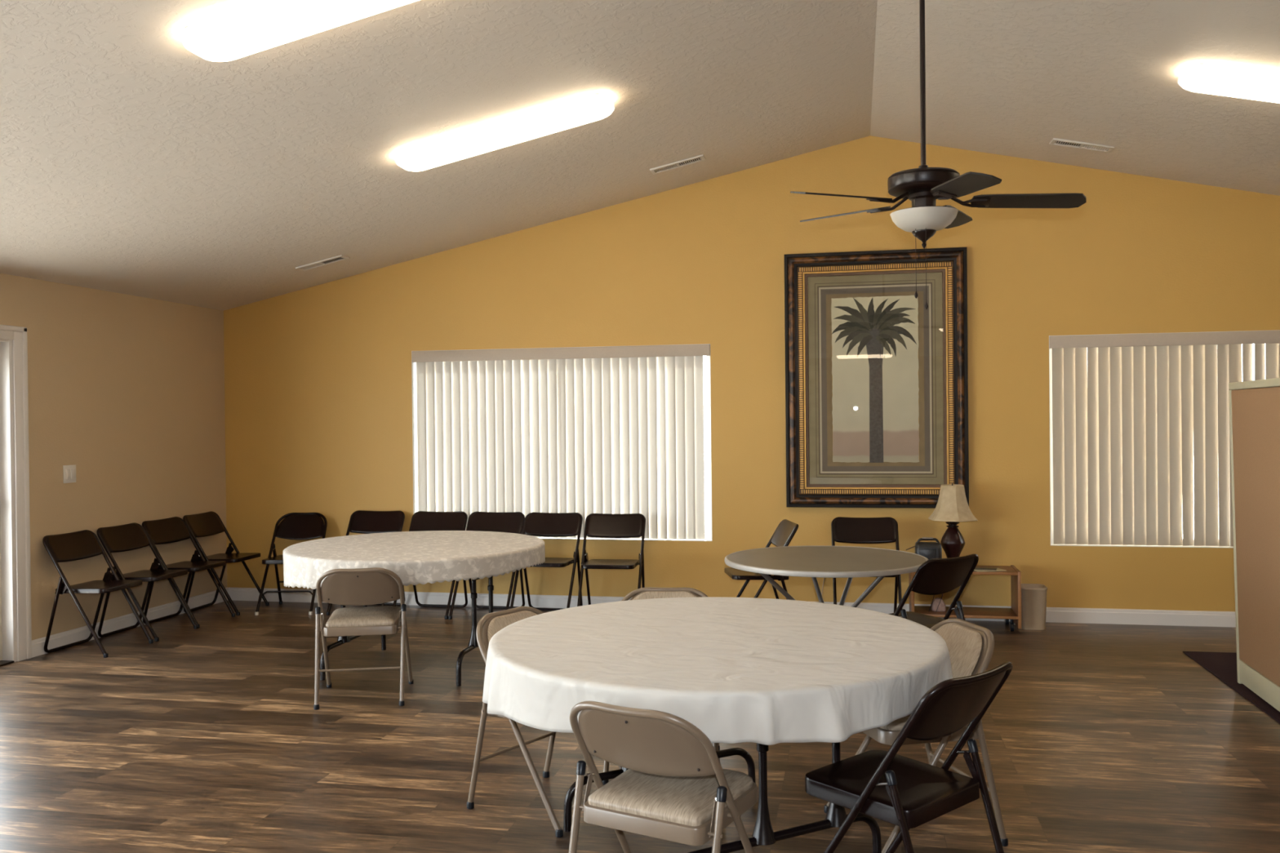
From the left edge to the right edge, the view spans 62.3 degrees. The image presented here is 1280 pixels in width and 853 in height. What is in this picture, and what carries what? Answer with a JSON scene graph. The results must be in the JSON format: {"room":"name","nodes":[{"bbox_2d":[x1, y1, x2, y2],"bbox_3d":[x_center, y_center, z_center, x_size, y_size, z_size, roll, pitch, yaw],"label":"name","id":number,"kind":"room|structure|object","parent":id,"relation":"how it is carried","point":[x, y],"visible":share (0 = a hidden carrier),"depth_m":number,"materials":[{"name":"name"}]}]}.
{"room":"event hall","nodes":[
{"label":"event hall","id":0,"kind":"room"},
{"bbox_2d":[0,273,226,639],"bbox_3d":[-5.345,0.316,0.217,0.160,2.460,17.813,0,0,11],"label":"wall","id":1,"kind":"structure","parent":0,"point":[126,390],"depth_m":7.60,"materials":[{"name":"beige paint"}]},
{"bbox_2d":[0,324,31,666],"bbox_3d":[-4.198,0.435,5.795,0.182,2.118,2.046,0,0,11],"label":"door","id":2,"kind":"structure","parent":1,"relation":"in","point":[15,629],"depth_m":6.68,"materials":[{"name":"white paint"}]},
{"bbox_2d":[62,464,75,483],"bbox_3d":[-3.849,0.321,7.152,0.010,0.120,0.116,0,0,11],"label":"light switch","id":3,"kind":"object","parent":1,"relation":"attached to","point":[68,471],"visible":1,"depth_m":7.15,"materials":[{"name":"white plastic"}]},
{"bbox_2d":[31,587,227,657],"bbox_3d":[-5.232,1.491,0.287,0.014,0.107,17.653,0,0,11],"label":"baseboard","id":4,"kind":"structure","parent":1,"relation":"attached to","point":[77,634],"depth_m":7.59,"materials":[{"name":"white paint"}]},
{"bbox_2d":[0,0,1279,311],"bbox_3d":[-0.054,-1.535,-0.844,11.264,1.319,18.153,0,0,11],"label":"ceiling","id":5,"kind":"structure","parent":0,"point":[133,162],"depth_m":5.69,"materials":[{"name":"beige paint"}]},
{"bbox_2d":[181,0,418,62],"bbox_3d":[-1.152,-1.623,4.056,1.256,0.322,0.277,0,0,11],"label":"ceiling light","id":6,"kind":"object","parent":5,"relation":"attached to","point":[265,24],"visible":1,"depth_m":4.05,"materials":[{"name":"white plastic"}]},
{"bbox_2d":[295,254,350,271],"bbox_3d":[-2.407,-1.241,8.039,0.383,0.091,0.135,0,0,11],"label":"ceiling vent","id":7,"kind":"object","parent":5,"relation":"in","point":[339,258],"visible":1,"depth_m":8.03,"materials":[{"name":"white plastic"}]},
{"bbox_2d":[395,93,614,171],"bbox_3d":[-0.766,-1.641,5.957,1.256,0.322,0.277,0,0,11],"label":"ceiling light","id":8,"kind":"object","parent":5,"relation":"attached to","point":[595,107],"visible":1,"depth_m":5.87,"materials":[{"name":"white plastic"}]},
{"bbox_2d":[649,154,706,174],"bbox_3d":[0.268,-1.847,7.470,0.383,0.091,0.135,0,0,11],"label":"ceiling vent","id":9,"kind":"object","parent":5,"relation":"in","point":[701,157],"visible":1,"depth_m":7.47,"materials":[{"name":"white plastic"}]},
{"bbox_2d":[790,0,1086,309],"bbox_3d":[1.289,-1.304,4.613,1.227,1.596,1.274,0,0,11],"label":"ceiling fan","id":10,"kind":"object","parent":5,"relation":"hanging from","point":[922,185],"visible":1,"depth_m":4.54,"materials":[{"name":"black metal"}]},
{"bbox_2d":[1048,137,1115,152],"bbox_3d":[2.931,-1.865,7.031,0.383,0.091,0.135,0,0,11],"label":"ceiling vent","id":11,"kind":"object","parent":5,"relation":"in","point":[1055,141],"visible":1,"depth_m":7.03,"materials":[{"name":"white plastic"}]},
{"bbox_2d":[1177,63,1279,103],"bbox_3d":[3.377,-1.657,5.279,1.256,0.322,0.277,0,0,11],"label":"ceiling light","id":12,"kind":"object","parent":5,"relation":"attached to","point":[1255,85],"visible":1,"depth_m":5.28,"materials":[{"name":"white plastic"}]},
{"bbox_2d":[0,600,1279,852],"bbox_3d":[-0.023,1.560,-0.821,11.264,0.120,18.153,0,0,11],"label":"floor","id":13,"kind":"structure","parent":0,"point":[210,738],"depth_m":4.72,"materials":[{"name":"laminate"}]},
{"bbox_2d":[42,529,153,657],"bbox_3d":[-3.609,1.094,7.044,0.501,0.771,0.470,0,0,12],"label":"folding chair","id":14,"kind":"object","parent":13,"relation":"on","point":[85,544],"visible":1,"depth_m":7.04,"materials":[{"name":"brown metal"}]},
{"bbox_2d":[96,522,197,641],"bbox_3d":[-3.510,1.089,7.534,0.501,0.771,0.470,0,0,12],"label":"folding chair","id":15,"kind":"object","parent":13,"relation":"on","point":[131,536],"visible":0.98,"depth_m":7.55,"materials":[{"name":"brown metal"}]},
{"bbox_2d":[142,516,235,627],"bbox_3d":[-3.415,1.085,7.999,0.501,0.771,0.470,0,0,13],"label":"folding chair","id":16,"kind":"object","parent":13,"relation":"on","point":[171,530],"visible":0.91,"depth_m":8.05,"materials":[{"name":"brown metal"}]},
{"bbox_2d":[182,511,269,615],"bbox_3d":[-3.319,1.080,8.475,0.501,0.771,0.470,-1,0,10],"label":"folding chair","id":17,"kind":"object","parent":13,"relation":"on","point":[208,523],"visible":0.98,"depth_m":8.50,"materials":[{"name":"brown metal"}]},
{"bbox_2d":[254,512,328,615],"bbox_3d":[-2.762,1.085,8.465,0.451,0.752,0.532,-1,0,1],"label":"folding chair","id":18,"kind":"object","parent":13,"relation":"on","point":[295,526],"visible":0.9,"depth_m":8.62,"materials":[{"name":"brown metal"}]},
{"bbox_2d":[313,567,413,710],"bbox_3d":[-1.500,1.102,5.757,0.481,0.731,0.505,-1,0,-7],"label":"folding chair","id":19,"kind":"object","parent":13,"relation":"on","point":[374,585],"visible":1,"depth_m":5.60,"materials":[{"name":"beige metal"}]},
{"bbox_2d":[325,510,404,615],"bbox_3d":[-2.157,1.069,8.378,0.470,0.771,0.501,0,0,11],"label":"folding chair","id":20,"kind":"object","parent":13,"relation":"on","point":[362,522],"visible":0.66,"depth_m":8.55,"materials":[{"name":"brown metal"}]},
{"bbox_2d":[320,575,493,686],"bbox_3d":[-1.349,1.086,6.427,1.520,0.741,1.520,0,0,11],"label":"folding table","id":21,"kind":"object","parent":13,"relation":"on","point":[473,643],"visible":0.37,"depth_m":6.19,"materials":[{"name":"black metal"}]},
{"bbox_2d":[283,530,545,589],"bbox_3d":[-1.357,0.812,6.428,1.554,0.202,1.546,0,0,11],"label":"lace tablecloth","id":22,"kind":"object","parent":21,"relation":"on","point":[424,557],"visible":0.94,"depth_m":5.98,"materials":[{"name":"white fabric"}]},
{"bbox_2d":[392,511,467,619],"bbox_3d":[-1.631,1.065,8.251,0.470,0.771,0.501,0,0,11],"label":"folding chair","id":23,"kind":"object","parent":13,"relation":"on","point":[421,521],"visible":0.51,"depth_m":8.43,"materials":[{"name":"brown metal"}]},
{"bbox_2d":[448,511,524,619],"bbox_3d":[-1.169,1.061,8.157,0.470,0.771,0.501,0,0,12],"label":"folding chair","id":24,"kind":"object","parent":13,"relation":"on","point":[498,522],"visible":0.55,"depth_m":8.32,"materials":[{"name":"brown metal"}]},
{"bbox_2d":[466,606,621,837],"bbox_3d":[-0.347,1.102,4.118,0.505,0.731,0.481,0,1,37],"label":"folding chair","id":25,"kind":"object","parent":13,"relation":"on","point":[492,623],"visible":0.37,"depth_m":4.07,"materials":[{"name":"beige metal"}]},
{"bbox_2d":[510,511,582,610],"bbox_3d":[-0.709,1.057,8.043,0.470,0.771,0.501,0,0,12],"label":"folding chair","id":26,"kind":"object","parent":13,"relation":"on","point":[535,524],"visible":0.81,"depth_m":8.19,"materials":[{"name":"brown metal"}]},
{"bbox_2d":[577,513,645,606],"bbox_3d":[-0.212,1.053,7.901,0.470,0.771,0.501,-1,0,8],"label":"folding chair","id":27,"kind":"object","parent":13,"relation":"on","point":[615,526],"visible":0.88,"depth_m":8.04,"materials":[{"name":"brown metal"}]},
{"bbox_2d":[602,586,719,785],"bbox_3d":[0.102,1.094,4.548,0.481,0.731,0.505,-1,0,6],"label":"folding chair","id":28,"kind":"object","parent":13,"relation":"on","point":[650,593],"visible":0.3,"depth_m":4.75,"materials":[{"name":"beige metal"}]},
{"bbox_2d":[568,701,757,852],"bbox_3d":[0.082,1.105,3.024,0.481,0.731,0.505,0,0,30],"label":"folding chair","id":29,"kind":"object","parent":13,"relation":"on","point":[674,787],"visible":1,"depth_m":2.89,"materials":[{"name":"beige metal"}]},
{"bbox_2d":[563,742,881,852],"bbox_3d":[0.261,1.090,3.652,1.520,0.741,1.520,-1,0,-29],"label":"folding table","id":30,"kind":"object","parent":13,"relation":"on","point":[763,834],"visible":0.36,"depth_m":3.41,"materials":[{"name":"black metal"}]},
{"bbox_2d":[482,596,952,745],"bbox_3d":[0.245,0.810,3.651,1.601,0.189,1.550,0,0,11],"label":"tablecloth","id":31,"kind":"object","parent":30,"relation":"on","point":[762,671],"visible":0.95,"depth_m":3.23,"materials":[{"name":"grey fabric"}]},
{"bbox_2d":[724,519,798,599],"bbox_3d":[0.823,1.047,7.325,0.501,0.771,0.470,-1,0,-5],"label":"folding chair","id":32,"kind":"object","parent":13,"relation":"on","point":[786,530],"visible":0.65,"depth_m":7.27,"materials":[{"name":"brown metal"}]},
{"bbox_2d":[724,545,928,607],"bbox_3d":[0.995,1.072,5.672,1.076,0.742,1.076,0,0,11],"label":"folding table","id":33,"kind":"object","parent":13,"relation":"on","point":[813,562],"visible":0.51,"depth_m":5.52,"materials":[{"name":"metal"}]},
{"bbox_2d":[831,516,902,613],"bbox_3d":[1.581,1.039,7.395,0.470,0.771,0.501,-1,0,9],"label":"folding chair","id":34,"kind":"object","parent":13,"relation":"on","point":[843,530],"visible":0.66,"depth_m":7.55,"materials":[{"name":"brown metal"}]},
{"bbox_2d":[804,661,1013,852],"bbox_3d":[0.786,1.071,3.138,0.475,0.783,0.534,-1,1,-42],"label":"folding chair","id":35,"kind":"object","parent":13,"relation":"on","point":[907,793],"visible":1,"depth_m":3.05,"materials":[{"name":"brown metal"}]},
{"bbox_2d":[823,618,1008,852],"bbox_3d":[0.991,1.091,3.834,0.505,0.731,0.481,-1,0,-14],"label":"folding chair","id":36,"kind":"object","parent":13,"relation":"on","point":[970,646],"visible":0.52,"depth_m":3.69,"materials":[{"name":"beige metal"}]},
{"bbox_2d":[888,553,978,628],"bbox_3d":[1.461,1.047,5.565,0.475,0.783,0.534,-1,0,-33],"label":"folding chair","id":37,"kind":"object","parent":13,"relation":"on","point":[935,576],"visible":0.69,"depth_m":5.39,"materials":[{"name":"brown metal"}]},
{"bbox_2d":[908,564,1021,631],"bbox_3d":[2.289,1.207,7.498,0.730,0.418,0.345,0,0,11],"label":"rolling cart","id":38,"kind":"object","parent":13,"relation":"on","point":[1014,614],"visible":0.46,"depth_m":7.40,"materials":[{"name":"brown wood"}]},
{"bbox_2d":[906,537,942,559],"bbox_3d":[2.000,0.894,7.474,0.247,0.224,0.132,0,0,11],"label":"bag","id":39,"kind":"object","parent":38,"relation":"on","point":[930,550],"visible":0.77,"depth_m":7.41,"materials":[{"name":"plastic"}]},
{"bbox_2d":[928,593,942,611],"bbox_3d":[2.082,1.154,7.412,0.068,0.304,0.126,-1,0,-17],"label":"power cord","id":40,"kind":"object","parent":38,"relation":"hanging from","point":[942,593],"visible":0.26,"depth_m":7.44,"materials":[{"name":"black plastic"}]},
{"bbox_2d":[931,597,946,611],"bbox_3d":[2.120,1.262,7.520,0.100,0.090,0.080,0,0,11],"label":"cloth bundle","id":41,"kind":"object","parent":38,"relation":"on","point":[942,607],"visible":0.98,"depth_m":7.49,"materials":[{"name":"beige fabric"}]},
{"bbox_2d":[928,483,977,558],"bbox_3d":[2.219,0.704,7.516,0.331,0.600,0.346,0,0,11],"label":"table lamp","id":42,"kind":"object","parent":38,"relation":"on","point":[952,507],"visible":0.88,"depth_m":7.45,"materials":[{"name":"beige fabric"}]},
{"bbox_2d":[914,605,1017,616],"bbox_3d":[2.290,1.315,7.501,0.689,0.018,0.333,0,0,11],"label":"shelf","id":43,"kind":"object","parent":38,"relation":"attached to","point":[968,611],"depth_m":7.46,"materials":[{"name":"brown wood"}]},
{"bbox_2d":[973,568,1006,572],"bbox_3d":[2.427,1.001,7.410,0.210,0.004,0.160,-1,0,-6],"label":"magazine","id":44,"kind":"object","parent":38,"relation":"on","point":[997,569],"visible":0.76,"depth_m":7.36,"materials":[{"name":"paper"}]},
{"bbox_2d":[974,566,997,570],"bbox_3d":[2.423,0.997,7.441,0.160,0.004,0.120,0,0,23],"label":"magazine","id":45,"kind":"object","parent":44,"relation":"on","point":[976,567],"visible":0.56,"depth_m":7.42,"materials":[{"name":"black paper"}]},
{"bbox_2d":[973,565,1017,573],"bbox_3d":[2.287,1.013,7.499,0.689,0.018,0.333,0,0,11],"label":"shelf","id":46,"kind":"object","parent":38,"relation":"attached to","point":[1010,569],"depth_m":7.42,"materials":[{"name":"brown wood"}]},
{"bbox_2d":[1021,583,1047,630],"bbox_3d":[2.752,1.266,7.443,0.193,0.292,0.203,0,0,11],"label":"waste bin","id":47,"kind":"object","parent":13,"relation":"on","point":[1033,596],"visible":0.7,"depth_m":7.36,"materials":[{"name":"beige plastic"}]},
{"bbox_2d":[1182,651,1279,723],"bbox_3d":[3.876,1.414,5.017,1.625,0.006,2.990,0,0,11],"label":"rug","id":48,"kind":"object","parent":13,"relation":"on","point":[1223,665],"visible":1,"depth_m":6.09,"materials":[{"name":"brown fabric"}]},
{"bbox_2d":[1228,377,1279,711],"bbox_3d":[3.085,0.593,4.926,0.070,1.652,1.850,-2,0,13],"label":"wall","id":49,"kind":"structure","parent":13,"relation":"on","point":[1255,407],"depth_m":5.46,"materials":[{"name":"beige paint"}]},
{"bbox_2d":[223,135,1279,611],"bbox_3d":[1.741,-0.379,7.942,10.984,3.594,0.160,0,0,11],"label":"wall","id":50,"kind":"structure","parent":0,"point":[318,379],"depth_m":8.03,"materials":[{"name":"yellow paint"}]},
{"bbox_2d":[411,343,712,541],"bbox_3d":[-0.636,0.133,8.420,2.440,1.512,0.139,0,0,11],"label":"window","id":51,"kind":"structure","parent":50,"relation":"in","point":[414,372],"depth_m":8.27,"materials":[{"name":"white plastic"}]},
{"bbox_2d":[411,344,710,539],"bbox_3d":[-0.645,0.130,8.375,2.430,1.500,0.070,0,0,11],"label":"vertical blind","id":52,"kind":"object","parent":51,"relation":"attached to","point":[585,431],"visible":0.95,"depth_m":8.36,"materials":[{"name":"white plastic"}]},
{"bbox_2d":[227,587,1235,627],"bbox_3d":[1.748,1.365,7.868,10.650,0.107,0.014,0,0,11],"label":"baseboard","id":53,"kind":"structure","parent":50,"relation":"attached to","point":[1053,615],"depth_m":7.84,"materials":[{"name":"white paint"}]},
{"bbox_2d":[784,247,968,508],"bbox_3d":[1.738,-0.348,7.831,1.315,1.895,0.056,0,0,11],"label":"framed picture","id":54,"kind":"object","parent":50,"relation":"attached to","point":[850,317],"visible":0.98,"depth_m":7.84,"materials":[{"name":"brown wood"}]},
{"bbox_2d":[831,295,919,462],"bbox_3d":[1.742,-0.348,7.851,0.631,1.231,0.004,0,0,11],"label":"print","id":55,"kind":"object","parent":54,"relation":"attached to","point":[875,339],"depth_m":7.85,"materials":[{"name":"beige paper"}]},
{"bbox_2d":[1048,329,1279,548],"bbox_3d":[4.156,0.092,7.447,2.440,1.512,0.139,0,0,11],"label":"window","id":56,"kind":"structure","parent":50,"relation":"in","point":[1050,349],"depth_m":7.62,"materials":[{"name":"white plastic"}]},
{"bbox_2d":[1049,330,1279,546],"bbox_3d":[4.148,0.089,7.404,2.430,1.500,0.074,0,0,11],"label":"vertical blind","id":57,"kind":"object","parent":56,"relation":"attached to","point":[1141,431],"visible":0.87,"depth_m":7.52,"materials":[{"name":"white plastic"}]},
{"label":"outside","id":58,"kind":"structure","parent":0,"visible":0},
{"bbox_2d":[704,456,1218,538],"bbox_3d":[0.515,1.693,2.462,80.000,0.195,85.000,0,0,11],"label":"ground","id":59,"kind":"structure","parent":58,"point":[705,457],"depth_m":21.40,"materials":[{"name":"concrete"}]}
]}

